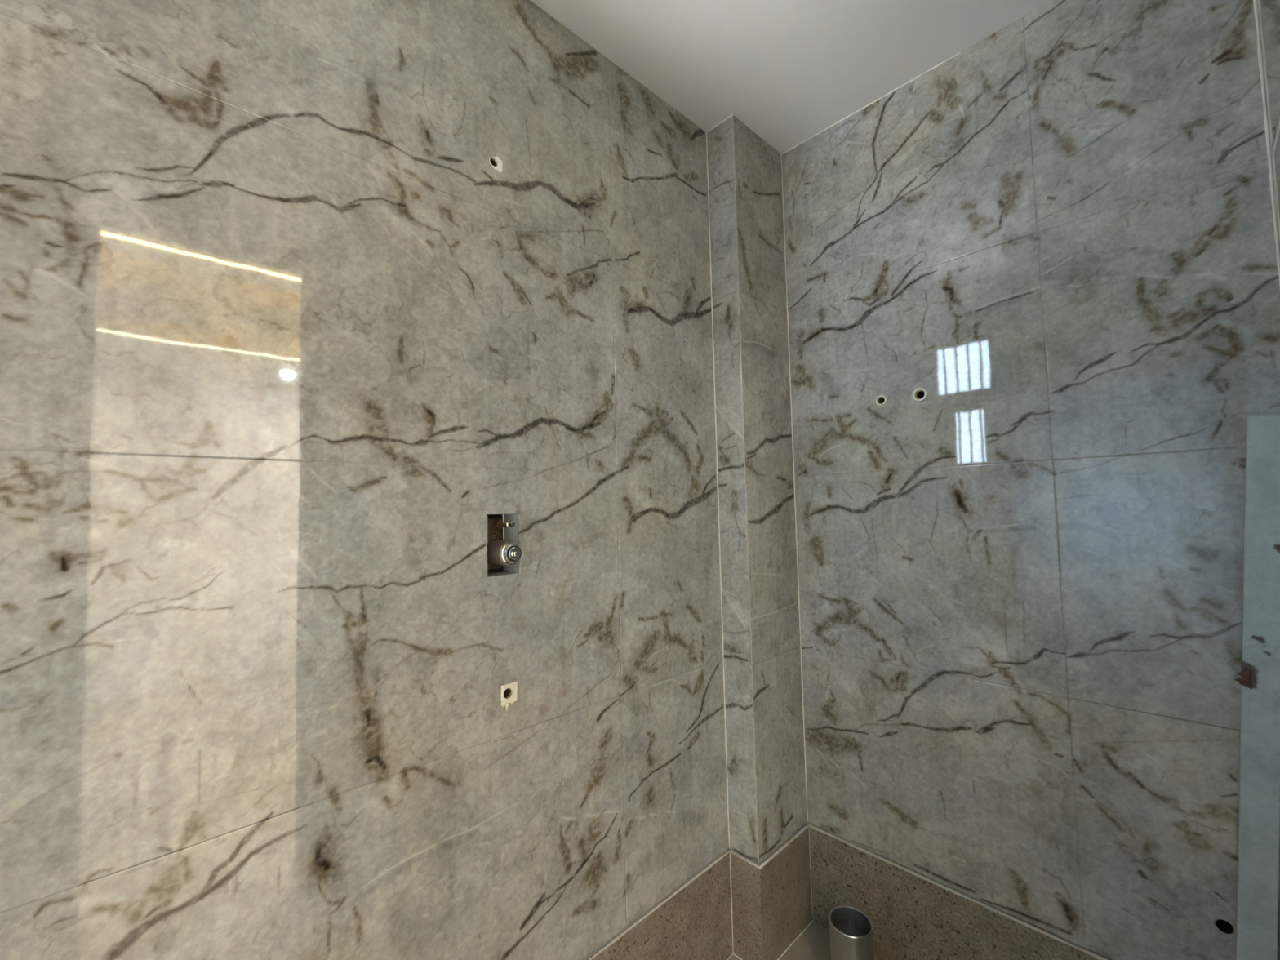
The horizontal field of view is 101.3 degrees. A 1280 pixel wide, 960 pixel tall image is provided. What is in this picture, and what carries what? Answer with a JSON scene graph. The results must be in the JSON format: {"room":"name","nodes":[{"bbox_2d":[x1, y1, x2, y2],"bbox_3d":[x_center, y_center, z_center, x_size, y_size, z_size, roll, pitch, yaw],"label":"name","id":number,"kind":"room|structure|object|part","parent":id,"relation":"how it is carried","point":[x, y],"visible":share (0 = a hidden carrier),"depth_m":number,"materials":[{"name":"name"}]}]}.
{"room":"building under construction","nodes":[
{"label":"building under construction","id":0,"kind":"room"},
{"bbox_2d":[0,0,729,959],"bbox_3d":[-0.388,0.135,1.207,1.720,2.709,0.120,2,-4,-44],"label":"wall","id":1,"kind":"structure","parent":0,"point":[282,336],"depth_m":0.98,"materials":[{"name":"tile"}]},
{"bbox_2d":[488,155,502,173],"bbox_3d":[-0.358,-0.746,1.256,0.037,0.038,0.058,2,-4,-44],"label":"outlet","id":2,"kind":"object","parent":1,"relation":"attached to","point":[495,162],"visible":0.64,"depth_m":1.24,"materials":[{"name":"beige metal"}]},
{"bbox_2d":[489,158,497,166],"bbox_3d":[-0.365,-0.745,1.254,0.021,0.021,0.052,2,-4,-44],"label":"socket","id":3,"kind":"object","parent":2,"relation":"attached to","point":[493,162],"depth_m":1.24,"materials":[{"name":"black metal"}]},
{"bbox_2d":[487,514,521,572],"bbox_3d":[-0.319,0.145,1.203,0.064,0.133,0.132,2,-4,-44],"label":"shower valve","id":4,"kind":"object","parent":1,"relation":"attached to","point":[500,552],"visible":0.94,"depth_m":1.19,"materials":[{"name":"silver metal"}]},
{"bbox_3d":[-0.354,0.148,1.219,0.003,0.130,0.003,2,-4,-44],"label":"rod","id":5,"kind":"part","parent":4,"relation":"part of","materials":[{"name":"metal"}]},
{"bbox_3d":[-0.308,0.103,1.214,0.012,0.012,0.060,2,-4,-44],"label":"diverter stem","id":6,"kind":"part","parent":4,"relation":"part of","materials":[{"name":"silver metal"}]},
{"bbox_2d":[500,681,518,711],"bbox_3d":[-0.313,0.492,1.205,0.044,0.061,0.058,2,-4,-44],"label":"outlet","id":7,"kind":"object","parent":1,"relation":"attached to","point":[508,691],"visible":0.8,"depth_m":1.19,"materials":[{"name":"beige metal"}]},
{"bbox_2d":[503,688,511,697],"bbox_3d":[-0.319,0.483,1.204,0.023,0.023,0.052,2,-4,-44],"label":"socket","id":8,"kind":"object","parent":7,"relation":"attached to","point":[507,691],"depth_m":1.19,"materials":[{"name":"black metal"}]},
{"bbox_2d":[587,850,729,959],"bbox_3d":[-0.327,1.172,1.094,1.694,0.008,0.008,2,-4,-44],"label":"trim","id":9,"kind":"structure","parent":1,"relation":"attached to","point":[713,863],"depth_m":1.45,"materials":[{"name":"tile"}]},
{"bbox_2d":[586,853,733,959],"bbox_3d":[-0.325,1.328,1.087,1.694,0.310,0.009,2,-4,-44],"label":"baseboard","id":10,"kind":"structure","parent":1,"relation":"attached to","point":[695,923],"depth_m":1.53,"materials":[{"name":"stone"}]},
{"bbox_2d":[706,132,729,848],"bbox_3d":[0.259,-0.009,1.753,0.005,2.395,0.005,2,-4,-44],"label":"trim","id":11,"kind":"structure","parent":1,"relation":"attached to","point":[706,132],"depth_m":1.75,"materials":[{"name":"white tile"}]},
{"bbox_2d":[706,114,733,132],"bbox_3d":[0.269,-1.207,1.776,0.006,0.006,0.111,2,-4,-44],"label":"trim","id":12,"kind":"structure","parent":1,"relation":"attached to","point":[731,115],"depth_m":1.77,"materials":[{"name":"white tile"}]},
{"bbox_2d":[729,853,733,953],"bbox_3d":[0.291,1.346,1.668,0.003,0.308,0.003,2,-4,-44],"label":"trim","id":13,"kind":"structure","parent":1,"relation":"attached to","point":[730,853],"depth_m":1.67,"materials":[{"name":"white tile"}]},
{"bbox_2d":[727,848,759,868],"bbox_3d":[0.324,1.186,1.643,0.007,0.007,0.117,2,-4,-44],"label":"trim","id":14,"kind":"structure","parent":1,"relation":"attached to","point":[731,851],"depth_m":1.64,"materials":[{"name":"metal"}]},
{"bbox_2d":[732,115,759,864],"bbox_3d":[0.336,-0.015,1.674,0.003,2.395,0.003,2,-4,-44],"label":"trim","id":15,"kind":"structure","parent":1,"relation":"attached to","point":[732,116],"depth_m":1.67,"materials":[{"name":"tile"}]},
{"bbox_2d":[729,826,812,959],"bbox_3d":[0.434,1.345,1.734,0.297,0.310,0.121,2,-4,-44],"label":"baseboard","id":16,"kind":"structure","parent":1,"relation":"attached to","point":[786,908],"depth_m":1.65,"materials":[{"name":"stone"}]},
{"bbox_2d":[758,822,810,869],"bbox_3d":[0.474,1.185,1.703,0.306,0.009,0.009,2,-4,-44],"label":"trim","id":17,"kind":"structure","parent":1,"relation":"attached to","point":[806,826],"depth_m":1.69,"materials":[{"name":"metal"}]},
{"bbox_2d":[706,115,807,866],"bbox_3d":[0.409,0.148,1.808,0.297,2.709,0.112,2,-4,-44],"label":"wall column","id":18,"kind":"structure","parent":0,"point":[779,735],"depth_m":1.74,"materials":[{"name":"tile"}]},
{"bbox_2d":[529,0,1052,154],"bbox_3d":[0.149,-1.312,0.888,2.240,0.120,1.482,2,-4,-44],"label":"ceiling","id":19,"kind":"structure","parent":0,"point":[788,71],"depth_m":1.48,"materials":[{"name":"paint"}]},
{"bbox_2d":[728,920,878,959],"bbox_3d":[0.216,1.502,0.737,2.240,0.100,1.482,2,-4,-44],"label":"floor","id":20,"kind":"structure","parent":0,"point":[814,943],"depth_m":1.68,"materials":[{"name":"tile"}]},
{"bbox_2d":[828,905,874,959],"bbox_3d":[0.575,1.338,1.417,0.111,0.283,0.111,2,-4,-44],"label":"pipe","id":21,"kind":"object","parent":20,"relation":"on","point":[851,930],"visible":1,"depth_m":1.41,"materials":[{"name":"silver metal"}]},
{"bbox_2d":[1234,414,1279,959],"bbox_3d":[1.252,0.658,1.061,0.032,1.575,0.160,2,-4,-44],"label":"door","id":22,"kind":"structure","parent":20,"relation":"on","point":[1259,818],"depth_m":1.05,"materials":[{"name":"paint"}]},
{"bbox_2d":[782,0,1279,959],"bbox_3d":[0.981,0.118,1.510,0.120,2.709,1.150,2,-4,-44],"label":"wall","id":23,"kind":"structure","parent":0,"point":[1020,581],"depth_m":1.36,"materials":[{"name":"tile"}]},
{"bbox_2d":[780,154,808,823],"bbox_3d":[0.551,-0.009,1.877,0.005,2.395,0.005,2,-4,-44],"label":"trim","id":24,"kind":"structure","parent":23,"relation":"attached to","point":[780,154],"depth_m":1.87,"materials":[{"name":"white tile"}]},
{"bbox_2d":[777,920,813,959],"bbox_3d":[0.483,1.496,1.685,0.305,0.004,0.004,2,-4,-44],"label":"trim","id":25,"kind":"structure","parent":23,"relation":"attached to","point":[812,920],"depth_m":1.71,"materials":[{"name":"white tile"}]},
{"bbox_2d":[808,833,812,906],"bbox_3d":[0.583,1.335,1.793,0.002,0.288,0.002,2,-4,-44],"label":"trim","id":26,"kind":"structure","parent":23,"relation":"attached to","point":[809,833],"depth_m":1.79,"materials":[{"name":"white tile"}]},
{"bbox_2d":[781,52,960,155],"bbox_3d":[0.725,-1.220,1.729,0.007,0.007,0.588,2,-4,-44],"label":"trim","id":27,"kind":"structure","parent":23,"relation":"attached to","point":[959,53],"depth_m":1.69,"materials":[{"name":"white tile"}]},
{"bbox_2d":[875,393,887,407],"bbox_3d":[0.784,-0.251,1.677,0.060,0.043,0.038,2,-4,-44],"label":"outlet","id":28,"kind":"object","parent":23,"relation":"attached to","point":[881,400],"visible":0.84,"depth_m":1.67,"materials":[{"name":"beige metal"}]},
{"bbox_2d":[877,396,884,404],"bbox_3d":[0.785,-0.252,1.681,0.052,0.023,0.023,2,-4,-44],"label":"socket","id":29,"kind":"object","parent":28,"relation":"attached to","point":[881,400],"depth_m":1.67,"materials":[{"name":"black metal"}]},
{"bbox_2d":[911,386,928,402],"bbox_3d":[0.861,-0.258,1.597,0.060,0.050,0.051,2,-4,-44],"label":"outlet","id":30,"kind":"object","parent":23,"relation":"attached to","point":[919,394],"visible":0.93,"depth_m":1.58,"materials":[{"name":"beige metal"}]},
{"bbox_2d":[915,390,924,399],"bbox_3d":[0.864,-0.256,1.599,0.052,0.027,0.027,2,-4,-44],"label":"socket","id":31,"kind":"object","parent":30,"relation":"attached to","point":[920,394],"depth_m":1.59,"materials":[{"name":"black metal"}]},
{"bbox_2d":[808,827,1097,959],"bbox_3d":[0.970,1.314,1.395,0.009,0.310,1.130,2,-4,-44],"label":"baseboard","id":32,"kind":"structure","parent":23,"relation":"attached to","point":[912,917],"depth_m":1.56,"materials":[{"name":"stone"}]},
{"bbox_2d":[805,822,1107,959],"bbox_3d":[0.965,1.158,1.401,0.009,0.009,1.130,2,-4,-44],"label":"trim","id":33,"kind":"structure","parent":23,"relation":"attached to","point":[1024,923],"depth_m":1.45,"materials":[{"name":"metal"}]},
{"bbox_2d":[1215,919,1233,933],"bbox_3d":[1.270,0.955,1.140,0.060,0.025,0.025,2,-4,-44],"label":"hole","id":34,"kind":"object","parent":23,"relation":"attached to","point":[1224,926],"visible":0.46,"depth_m":1.13,"materials":[{"name":"black"}]},
{"bbox_2d":[1253,0,1279,288],"bbox_3d":[1.329,-0.071,1.062,0.007,2.395,0.007,2,-4,-44],"label":"trim","id":35,"kind":"structure","parent":23,"relation":"attached to","point":[1255,2],"depth_m":1.10,"materials":[{"name":"grey metal"}]},
{"bbox_2d":[1256,0,1279,252],"bbox_3d":[0.609,0.061,0.279,2.120,2.709,0.120,2,-4,-44],"label":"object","id":36,"kind":"structure","parent":23,"relation":"in","point":[1268,11],"depth_m":1.03,"materials":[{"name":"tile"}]}
]}

